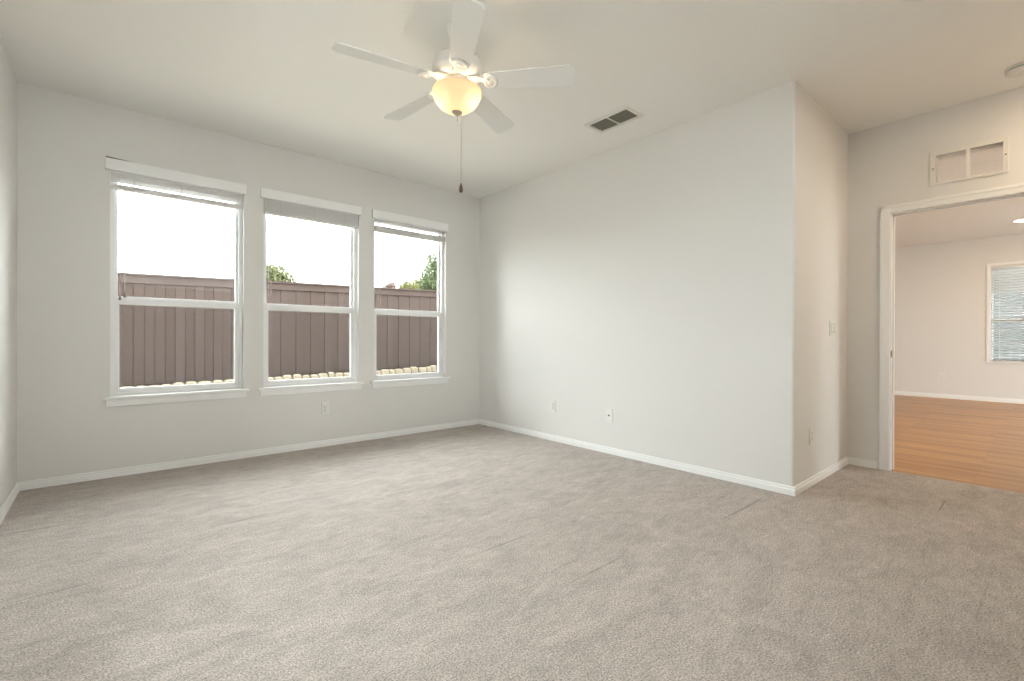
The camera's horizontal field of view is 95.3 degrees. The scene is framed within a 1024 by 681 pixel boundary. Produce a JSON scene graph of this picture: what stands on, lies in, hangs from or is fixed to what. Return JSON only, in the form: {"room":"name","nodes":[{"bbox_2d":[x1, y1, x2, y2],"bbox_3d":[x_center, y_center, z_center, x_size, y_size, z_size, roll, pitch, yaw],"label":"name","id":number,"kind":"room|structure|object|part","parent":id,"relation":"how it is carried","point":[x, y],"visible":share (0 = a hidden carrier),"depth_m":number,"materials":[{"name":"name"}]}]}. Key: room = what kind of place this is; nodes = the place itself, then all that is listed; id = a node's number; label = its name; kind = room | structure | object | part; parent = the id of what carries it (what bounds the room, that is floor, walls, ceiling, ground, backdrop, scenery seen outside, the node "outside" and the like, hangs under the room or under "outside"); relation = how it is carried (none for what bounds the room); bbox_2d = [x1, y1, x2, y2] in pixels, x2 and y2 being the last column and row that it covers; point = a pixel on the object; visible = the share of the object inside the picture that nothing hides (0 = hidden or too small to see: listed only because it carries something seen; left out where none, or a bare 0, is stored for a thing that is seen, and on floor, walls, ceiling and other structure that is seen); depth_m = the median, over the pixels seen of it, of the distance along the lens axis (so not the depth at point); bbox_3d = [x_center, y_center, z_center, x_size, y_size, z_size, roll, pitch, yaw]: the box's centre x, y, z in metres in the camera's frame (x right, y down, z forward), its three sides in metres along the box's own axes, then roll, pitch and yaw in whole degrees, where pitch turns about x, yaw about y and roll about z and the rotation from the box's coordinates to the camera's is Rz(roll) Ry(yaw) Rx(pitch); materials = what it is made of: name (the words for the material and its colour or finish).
{"room":"empty bedroom","nodes":[
{"label":"empty bedroom","id":0,"kind":"room"},
{"bbox_2d":[0,33,16,508],"bbox_3d":[-1.582,-0.353,1.028,0.140,2.940,5.440,0,0,-41],"label":"wall","id":1,"kind":"structure","parent":0,"point":[8,81],"depth_m":2.85,"materials":[{"name":"white paint"}]},
{"bbox_2d":[0,483,19,524],"bbox_3d":[-1.569,0.988,1.129,0.014,0.058,5.286,0,0,-41],"label":"baseboard","id":2,"kind":"structure","parent":1,"relation":"attached to","point":[10,499],"depth_m":2.80,"materials":[{"name":"white paint"}]},
{"bbox_2d":[17,82,479,481],"bbox_3d":[-1.912,-0.361,4.440,4.143,2.940,0.140,0,0,-41],"label":"wall","id":3,"kind":"structure","parent":0,"point":[65,426],"depth_m":3.64,"materials":[{"name":"white paint"}]},
{"bbox_2d":[102,170,249,406],"bbox_3d":[-2.662,-0.403,3.755,0.951,1.778,0.159,0,0,-41],"label":"window","id":4,"kind":"structure","parent":3,"relation":"in","point":[118,396],"depth_m":3.66,"materials":[{"name":"white plastic"}]},
{"bbox_2d":[105,157,245,299],"bbox_3d":[-2.646,-0.818,3.727,0.915,1.038,0.075,0,0,-41],"label":"window blind","id":5,"kind":"object","parent":4,"relation":"attached to","point":[123,172],"visible":1,"depth_m":3.68,"materials":[{"name":"white paint"}]},
{"bbox_3d":[-2.914,-0.792,3.471,0.004,0.910,0.004,0,0,-41],"label":"pull cord","id":6,"kind":"part","parent":5,"relation":"part of","materials":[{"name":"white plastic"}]},
{"bbox_3d":[-2.647,-1.133,3.738,0.855,0.016,0.048,0,0,-41],"label":"rail","id":7,"kind":"part","parent":5,"relation":"part of","materials":[{"name":"white plastic"}]},
{"bbox_3d":[-2.700,-0.779,3.799,0.819,0.974,0.024,0,0,-41],"label":"sash","id":8,"kind":"part","parent":4,"relation":"part of","materials":[{"name":"white plastic"}]},
{"bbox_3d":[-2.683,0.034,3.778,0.819,0.722,0.034,0,0,-41],"label":"sash","id":9,"kind":"part","parent":4,"relation":"part of","materials":[{"name":"white plastic"}]},
{"bbox_2d":[17,419,478,490],"bbox_3d":[-1.854,0.981,4.395,3.873,0.058,0.014,0,0,-41],"label":"baseboard","id":10,"kind":"structure","parent":3,"relation":"attached to","point":[60,480],"depth_m":3.87,"materials":[{"name":"white paint"}]},
{"bbox_2d":[258,214,363,395],"bbox_3d":[-1.891,-0.402,4.426,0.946,1.778,0.159,0,0,-41],"label":"window","id":11,"kind":"structure","parent":3,"relation":"in","point":[291,386],"depth_m":4.44,"materials":[{"name":"white plastic"}]},
{"bbox_3d":[-1.929,-0.778,4.471,0.814,0.974,0.024,0,0,-41],"label":"sash","id":12,"kind":"part","parent":11,"relation":"part of","materials":[{"name":"white plastic"}]},
{"bbox_3d":[-1.912,0.035,4.449,0.814,0.722,0.034,0,0,-41],"label":"sash","id":13,"kind":"part","parent":11,"relation":"part of","materials":[{"name":"white plastic"}]},
{"bbox_2d":[260,188,360,295],"bbox_3d":[-1.874,-0.864,4.398,0.910,0.946,0.075,0,0,-41],"label":"window blind","id":14,"kind":"object","parent":11,"relation":"attached to","point":[276,203],"visible":0.93,"depth_m":4.35,"materials":[{"name":"white paint"}]},
{"bbox_3d":[-2.155,-0.818,4.132,0.004,0.855,0.004,0,0,-41],"label":"pull cord","id":15,"kind":"part","parent":14,"relation":"part of","materials":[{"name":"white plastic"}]},
{"bbox_3d":[-1.876,-1.133,4.410,0.850,0.016,0.048,0,0,-41],"label":"rail","id":16,"kind":"part","parent":14,"relation":"part of","materials":[{"name":"white plastic"}]},
{"bbox_2d":[321,402,328,414],"bbox_3d":[-1.783,0.648,4.456,0.072,0.116,0.011,0,0,-41],"label":"wall outlet","id":17,"kind":"object","parent":3,"relation":"attached to","point":[324,405],"visible":1,"depth_m":4.45,"materials":[{"name":"white plastic"}]},
{"bbox_2d":[370,221,449,387],"bbox_3d":[-1.115,-0.401,5.101,0.948,1.778,0.159,0,0,-41],"label":"window","id":18,"kind":"structure","parent":3,"relation":"in","point":[410,379],"depth_m":5.19,"materials":[{"name":"white plastic"}]},
{"bbox_3d":[-1.153,-0.777,5.146,0.816,0.974,0.024,0,0,-41],"label":"sash","id":19,"kind":"part","parent":18,"relation":"part of","materials":[{"name":"white plastic"}]},
{"bbox_3d":[-1.135,0.036,5.125,0.816,0.722,0.034,0,0,-41],"label":"sash","id":20,"kind":"part","parent":18,"relation":"part of","materials":[{"name":"white plastic"}]},
{"bbox_2d":[372,209,447,306],"bbox_3d":[-1.098,-0.843,5.074,0.912,0.986,0.075,0,0,-41],"label":"window blind","id":21,"kind":"object","parent":18,"relation":"attached to","point":[381,216],"visible":0.96,"depth_m":5.03,"materials":[{"name":"white paint"}]},
{"bbox_3d":[-1.099,-1.132,5.085,0.852,0.016,0.048,0,0,-41],"label":"rail","id":22,"kind":"part","parent":21,"relation":"part of","materials":[{"name":"white plastic"}]},
{"bbox_2d":[0,424,1023,680],"bbox_3d":[0.329,1.045,2.758,5.217,0.050,5.450,0,0,-41],"label":"floor","id":23,"kind":"structure","parent":0,"point":[478,552],"depth_m":2.02,"materials":[{"name":"beige carpet"}]},
{"bbox_2d":[0,0,1023,197],"bbox_3d":[0.301,-1.770,2.754,5.245,0.100,5.580,0,0,-41],"label":"ceiling","id":24,"kind":"structure","parent":0,"point":[269,72],"depth_m":2.88,"materials":[{"name":"white paint"}]},
{"bbox_2d":[332,0,574,192],"bbox_3d":[-0.336,-1.268,2.579,1.240,0.908,1.222,0,0,-41],"label":"ceiling fan","id":25,"kind":"object","parent":24,"relation":"hanging from","point":[456,69],"visible":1,"depth_m":2.48,"materials":[{"name":"white wood"}]},
{"bbox_3d":[-0.649,-1.421,2.370,0.486,0.040,0.137,0,0,-29],"label":"blade","id":26,"kind":"part","parent":25,"relation":"part of","materials":[{"name":"white wood"}]},
{"bbox_3d":[-0.596,-1.422,2.836,0.486,0.040,0.137,0,0,43],"label":"blade","id":27,"kind":"part","parent":25,"relation":"part of","materials":[{"name":"white wood"}]},
{"bbox_3d":[-0.303,-1.314,2.567,0.270,0.125,0.270,0,0,-41],"label":"lamp shade","id":28,"kind":"part","parent":25,"relation":"part of","materials":[{"name":"white glass"}]},
{"bbox_3d":[-0.224,-1.419,2.176,0.137,0.040,0.486,0,0,-11],"label":"blade","id":29,"kind":"part","parent":25,"relation":"part of","materials":[{"name":"white wood"}]},
{"bbox_3d":[-0.137,-1.421,2.929,0.137,0.040,0.486,0,0,25],"label":"blade","id":30,"kind":"part","parent":25,"relation":"part of","materials":[{"name":"white"}]},
{"bbox_3d":[0.093,-1.419,2.521,0.486,0.040,0.137,0,0,7],"label":"blade","id":31,"kind":"part","parent":25,"relation":"part of","materials":[{"name":"white wood"}]},
{"bbox_2d":[584,106,643,133],"bbox_3d":[0.793,-1.818,3.649,0.225,0.209,0.415,0,0,-41],"label":"ceiling vent","id":32,"kind":"object","parent":24,"relation":"in","point":[626,113],"visible":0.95,"depth_m":3.65,"materials":[{"name":"white metal"}]},
{"bbox_2d":[1004,61,1023,77],"bbox_3d":[3.185,-1.690,2.918,0.148,0.044,0.148,0,0,-41],"label":"smoke detector","id":33,"kind":"object","parent":24,"relation":"attached to","point":[1016,70],"visible":1,"depth_m":2.91,"materials":[{"name":"white plastic"}]},
{"bbox_2d":[479,81,801,486],"bbox_3d":[0.779,-0.352,4.412,0.120,2.940,3.436,0,0,-41],"label":"wall","id":34,"kind":"structure","parent":0,"point":[654,279],"depth_m":3.79,"materials":[{"name":"white paint"}]},
{"bbox_2d":[550,400,555,411],"bbox_3d":[0.415,0.666,4.729,0.011,0.116,0.072,0,0,-41],"label":"wall outlet","id":35,"kind":"object","parent":34,"relation":"attached to","point":[552,403],"visible":1,"depth_m":4.73,"materials":[{"name":"white plastic"}]},
{"bbox_2d":[606,409,612,421],"bbox_3d":[0.871,0.674,4.199,0.019,0.116,0.072,0,0,-41],"label":"outlet","id":36,"kind":"object","parent":34,"relation":"attached to","point":[609,412],"visible":1,"depth_m":4.20,"materials":[{"name":"white plastic"}]},
{"bbox_2d":[479,419,795,495],"bbox_3d":[0.734,0.989,4.361,0.014,0.058,3.436,0,0,-41],"label":"baseboard","id":37,"kind":"structure","parent":34,"relation":"attached to","point":[757,483],"depth_m":3.80,"materials":[{"name":"white paint"}]},
{"bbox_2d":[800,88,847,482],"bbox_3d":[2.379,-0.346,3.608,1.237,2.940,0.120,0,0,-41],"label":"wall","id":38,"kind":"structure","parent":0,"point":[824,144],"depth_m":3.46,"materials":[{"name":"white paint"}]},
{"bbox_2d":[809,427,812,444],"bbox_3d":[2.115,0.674,3.295,0.072,0.116,0.011,0,0,-41],"label":"wall outlet","id":39,"kind":"object","parent":38,"relation":"attached to","point":[811,428],"visible":1,"depth_m":3.28,"materials":[{"name":"white plastic"}]},
{"bbox_2d":[794,457,847,495],"bbox_3d":[2.327,0.995,3.479,1.232,0.058,0.014,0,0,-41],"label":"baseboard","id":40,"kind":"structure","parent":38,"relation":"attached to","point":[826,472],"depth_m":3.40,"materials":[{"name":"white paint"}]},
{"bbox_2d":[829,320,836,335],"bbox_3d":[2.494,-0.096,3.622,0.163,0.116,0.010,0,0,-41],"label":"light switch","id":41,"kind":"object","parent":38,"relation":"attached to","point":[833,324],"visible":1,"depth_m":3.61,"materials":[{"name":"white plastic"}]},
{"bbox_2d":[846,86,1023,468],"bbox_3d":[4.172,-0.318,2.394,0.125,3.100,4.064,0,0,-41],"label":"wall","id":42,"kind":"structure","parent":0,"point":[889,164],"depth_m":3.72,"materials":[{"name":"white paint"}]},
{"bbox_2d":[848,457,877,468],"bbox_3d":[2.855,0.996,3.800,0.014,0.058,0.196,0,0,-41],"label":"baseboard","id":43,"kind":"structure","parent":42,"relation":"attached to","point":[852,461],"depth_m":3.79,"materials":[{"name":"white paint"}]},
{"bbox_2d":[879,183,1023,470],"bbox_3d":[3.285,-0.016,3.413,0.161,2.086,0.925,0,0,-41],"label":"door frame","id":44,"kind":"structure","parent":42,"relation":"attached to","point":[888,214],"depth_m":3.67,"materials":[{"name":"white paint"}]},
{"bbox_2d":[930,136,1008,185],"bbox_3d":[3.269,-1.277,3.348,0.037,0.248,0.404,0,0,-41],"label":"grille","id":45,"kind":"object","parent":42,"relation":"attached to","point":[1005,139],"visible":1,"depth_m":3.33,"materials":[{"name":"white metal"}]},
{"bbox_2d":[891,395,1023,492],"bbox_3d":[6.141,1.068,5.199,6.756,0.048,5.700,0,0,-41],"label":"floor","id":46,"kind":"structure","parent":0,"point":[981,443],"depth_m":4.81,"materials":[{"name":"brown wood"}]},
{"bbox_2d":[894,234,1023,398],"bbox_3d":[8.746,-0.365,7.460,0.140,3.000,5.980,0,0,-41],"label":"wall","id":47,"kind":"structure","parent":0,"point":[941,288],"depth_m":8.36,"materials":[{"name":"white paint"}]},
{"bbox_2d":[939,372,944,378],"bbox_3d":[7.784,0.633,8.448,0.011,0.116,0.072,0,0,-41],"label":"wall outlet","id":48,"kind":"object","parent":47,"relation":"attached to","point":[941,374],"visible":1,"depth_m":8.44,"materials":[{"name":"white plastic"}]},
{"bbox_2d":[894,391,1023,403],"bbox_3d":[8.684,1.010,7.412,0.014,0.075,5.700,0,0,-41],"label":"baseboard","id":49,"kind":"structure","parent":47,"relation":"attached to","point":[934,395],"depth_m":8.25,"materials":[{"name":"white paint"}]},
{"bbox_2d":[985,261,1023,363],"bbox_3d":[8.526,-0.467,7.675,0.160,1.697,1.035,0,0,-41],"label":"window","id":50,"kind":"structure","parent":47,"relation":"in","point":[989,270],"depth_m":8.00,"materials":[{"name":"white plastic"}]},
{"bbox_3d":[8.560,-0.456,7.705,0.070,1.630,0.915,0,0,-41],"label":"frame","id":51,"kind":"part","parent":50,"relation":"part of","materials":[{"name":"white plastic"}]},
{"bbox_2d":[991,264,1023,361],"bbox_3d":[8.512,-0.458,7.663,0.051,1.618,0.899,0,0,-41],"label":"window blind","id":52,"kind":"object","parent":50,"relation":"attached to","point":[1009,268],"visible":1,"depth_m":7.85,"materials":[{"name":"white plastic"}]},
{"bbox_3d":[8.493,-0.447,7.647,0.003,1.588,0.698,0,0,-41],"label":"ladder cord","id":53,"kind":"part","parent":52,"relation":"part of","materials":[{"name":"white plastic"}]},
{"bbox_3d":[8.557,-0.341,7.703,0.055,0.050,0.855,0,0,-41],"label":"meeting rail","id":54,"kind":"part","parent":50,"relation":"part of","materials":[{"name":"white plastic"}]},
{"bbox_2d":[895,147,1023,247],"bbox_3d":[6.245,-1.818,5.276,6.783,0.100,5.980,0,0,-41],"label":"ceiling","id":55,"kind":"structure","parent":0,"point":[992,219],"depth_m":6.83,"materials":[{"name":"white paint"}]},
{"label":"outside","id":56,"kind":"structure","parent":0,"visible":0},
{"bbox_3d":[0.091,0.898,12.726,70.000,0.600,70.000,0,0,-41],"label":"ground","id":57,"kind":"structure","parent":56,"visible":0},
{"bbox_2d":[172,382,183,384],"bbox_3d":[-5.641,0.782,7.892,0.162,0.149,0.144,0,0,-32],"label":"edging stone","id":58,"kind":"object","parent":57,"relation":"on","point":[175,383],"visible":0.34,"depth_m":7.85,"materials":[{"name":"beige stone"}]},
{"bbox_2d":[185,381,196,384],"bbox_3d":[-5.517,0.777,8.018,0.171,0.151,0.144,0,0,-34],"label":"edging stone","id":59,"kind":"object","parent":57,"relation":"on","point":[187,382],"visible":0.37,"depth_m":7.97,"materials":[{"name":"beige stone"}]},
{"bbox_2d":[198,381,211,383],"bbox_3d":[-5.352,0.782,8.129,0.202,0.153,0.144,0,0,-29],"label":"edging stone","id":60,"kind":"object","parent":57,"relation":"on","point":[200,382],"visible":0.36,"depth_m":8.08,"materials":[{"name":"beige stone"}]},
{"bbox_2d":[224,379,233,382],"bbox_3d":[-5.069,0.768,8.391,0.194,0.143,0.144,0,0,-44],"label":"edging stone","id":61,"kind":"object","parent":57,"relation":"on","point":[227,380],"visible":0.34,"depth_m":8.32,"materials":[{"name":"beige stone"}]},
{"bbox_2d":[231,263,297,281],"bbox_3d":[-6.536,-0.574,12.255,1.758,3.010,1.009,0,0,-41],"label":"shrubby tree","id":62,"kind":"object","parent":57,"relation":"on","point":[275,274],"visible":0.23,"depth_m":12.31,"materials":[{"name":"green plant"}]},
{"bbox_2d":[118,272,436,387],"bbox_3d":[-2.365,-0.295,11.023,32.059,2.534,0.125,0,0,-41],"label":"wooden fence","id":63,"kind":"object","parent":57,"relation":"on","point":[159,345],"visible":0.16,"depth_m":8.98,"materials":[{"name":"brown wood"}]},
{"bbox_3d":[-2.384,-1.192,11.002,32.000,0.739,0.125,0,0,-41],"label":"cap rail","id":64,"kind":"part","parent":63,"relation":"part of","materials":[{"name":"brown wood"}]},
{"bbox_2d":[282,375,291,379],"bbox_3d":[-4.363,0.745,9.051,0.170,0.159,0.144,0,0,-33],"label":"edging stone","id":65,"kind":"object","parent":57,"relation":"on","point":[284,377],"visible":0.54,"depth_m":8.99,"materials":[{"name":"beige stone"}]},
{"bbox_2d":[292,374,301,378],"bbox_3d":[-4.211,0.740,9.142,0.159,0.164,0.144,0,0,-29],"label":"edging stone","id":66,"kind":"object","parent":57,"relation":"on","point":[295,376],"visible":0.55,"depth_m":9.09,"materials":[{"name":"beige stone"}]},
{"bbox_2d":[318,373,327,377],"bbox_3d":[-3.850,0.737,9.482,0.144,0.145,0.200,0,0,43],"label":"edging stone","id":67,"kind":"object","parent":57,"relation":"on","point":[320,375],"visible":0.57,"depth_m":9.42,"materials":[{"name":"beige stone"}]},
{"bbox_2d":[328,372,334,377],"bbox_3d":[-3.725,0.728,9.607,0.144,0.160,0.132,0,0,39],"label":"edging stone","id":68,"kind":"object","parent":57,"relation":"on","point":[330,374],"visible":0.57,"depth_m":9.55,"materials":[{"name":"beige stone"}]},
{"bbox_2d":[335,372,342,376],"bbox_3d":[-3.590,0.739,9.685,0.158,0.146,0.144,0,0,-26],"label":"edging stone","id":69,"kind":"object","parent":57,"relation":"on","point":[339,374],"visible":0.58,"depth_m":9.63,"materials":[{"name":"beige stone"}]},
{"bbox_2d":[343,372,349,376],"bbox_3d":[-3.467,0.735,9.777,0.133,0.128,0.144,0,0,-26],"label":"edging stone","id":70,"kind":"object","parent":57,"relation":"on","point":[345,374],"visible":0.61,"depth_m":9.72,"materials":[{"name":"beige stone"}]},
{"bbox_2d":[380,369,388,374],"bbox_3d":[-2.823,0.719,10.334,0.191,0.164,0.144,0,0,-42],"label":"edging stone","id":71,"kind":"object","parent":57,"relation":"on","point":[383,371],"visible":0.66,"depth_m":10.27,"materials":[{"name":"beige stone"}]},
{"bbox_2d":[382,281,397,287],"bbox_3d":[-3.318,-0.370,12.677,0.444,2.522,0.330,0,0,-41],"label":"tree","id":72,"kind":"object","parent":57,"relation":"on","point":[392,284],"visible":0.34,"depth_m":12.63,"materials":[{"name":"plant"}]},
{"bbox_2d":[395,369,402,373],"bbox_3d":[-2.580,0.707,10.588,0.194,0.130,0.144,0,0,-30],"label":"edging stone","id":73,"kind":"object","parent":57,"relation":"on","point":[397,371],"visible":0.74,"depth_m":10.53,"materials":[{"name":"beige stone"}]},
{"bbox_2d":[403,368,410,373],"bbox_3d":[-2.422,0.693,10.713,0.187,0.128,0.144,0,0,-32],"label":"edging stone","id":74,"kind":"object","parent":57,"relation":"on","point":[405,370],"visible":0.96,"depth_m":10.65,"materials":[{"name":"beige stone"}]},
{"bbox_2d":[398,281,418,288],"bbox_3d":[-2.910,-0.400,13.022,0.700,2.582,0.592,0,0,-41],"label":"tree","id":75,"kind":"object","parent":57,"relation":"on","point":[407,285],"visible":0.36,"depth_m":12.89,"materials":[{"name":"green plant"}]},
{"bbox_2d":[410,367,417,372],"bbox_3d":[-2.289,0.686,10.864,0.144,0.156,0.190,0,0,38],"label":"edging stone","id":76,"kind":"object","parent":57,"relation":"on","point":[413,369],"visible":0.78,"depth_m":10.79,"materials":[{"name":"beige stone"}]},
{"bbox_2d":[418,367,425,372],"bbox_3d":[-2.110,0.690,10.959,0.184,0.129,0.144,0,0,-25],"label":"edging stone","id":77,"kind":"object","parent":57,"relation":"on","point":[420,369],"visible":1,"depth_m":10.90,"materials":[{"name":"beige stone"}]},
{"bbox_2d":[411,252,436,289],"bbox_3d":[-2.404,-1.071,15.773,1.842,3.915,2.038,0,0,12],"label":"tree","id":78,"kind":"object","parent":57,"relation":"on","point":[426,282],"visible":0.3,"depth_m":15.35,"materials":[{"name":"green plant"}]},
{"bbox_2d":[426,366,431,372],"bbox_3d":[-1.987,0.691,11.071,0.144,0.149,0.130,0,0,33],"label":"edging stone","id":79,"kind":"object","parent":57,"relation":"on","point":[428,368],"visible":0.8,"depth_m":11.01,"materials":[{"name":"beige stone"}]},
{"bbox_2d":[430,365,436,371],"bbox_3d":[-1.897,0.673,11.202,0.162,0.164,0.144,0,0,-36],"label":"edging stone","id":80,"kind":"object","parent":57,"relation":"on","point":[433,367],"visible":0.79,"depth_m":11.15,"materials":[{"name":"beige stone"}]},
{"bbox_3d":[16.176,1.192,12.675,17.800,0.030,20.800,0,0,-41],"label":"lawn","id":81,"kind":"structure","parent":57,"relation":"on","visible":0},
{"bbox_2d":[993,268,1023,359],"bbox_3d":[16.273,-1.299,10.892,7.000,5.100,17.000,0,0,-41],"label":"house","id":82,"kind":"structure","parent":81,"relation":"on","point":[1016,268],"depth_m":11.26,"materials":[{"name":"grey"}]},
{"bbox_2d":[993,343,1023,359],"bbox_3d":[10.806,0.649,8.793,0.060,1.180,4.400,0,0,-41],"label":"railing","id":83,"kind":"object","parent":81,"relation":"on","point":[993,343],"visible":0.02,"depth_m":9.51,"materials":[{"name":"grey paint"}]},
{"bbox_3d":[10.806,0.524,8.793,0.060,0.930,4.400,0,0,-41],"label":"rail","id":84,"kind":"part","parent":83,"relation":"part of","materials":[{"name":"grey paint"}]}
]}

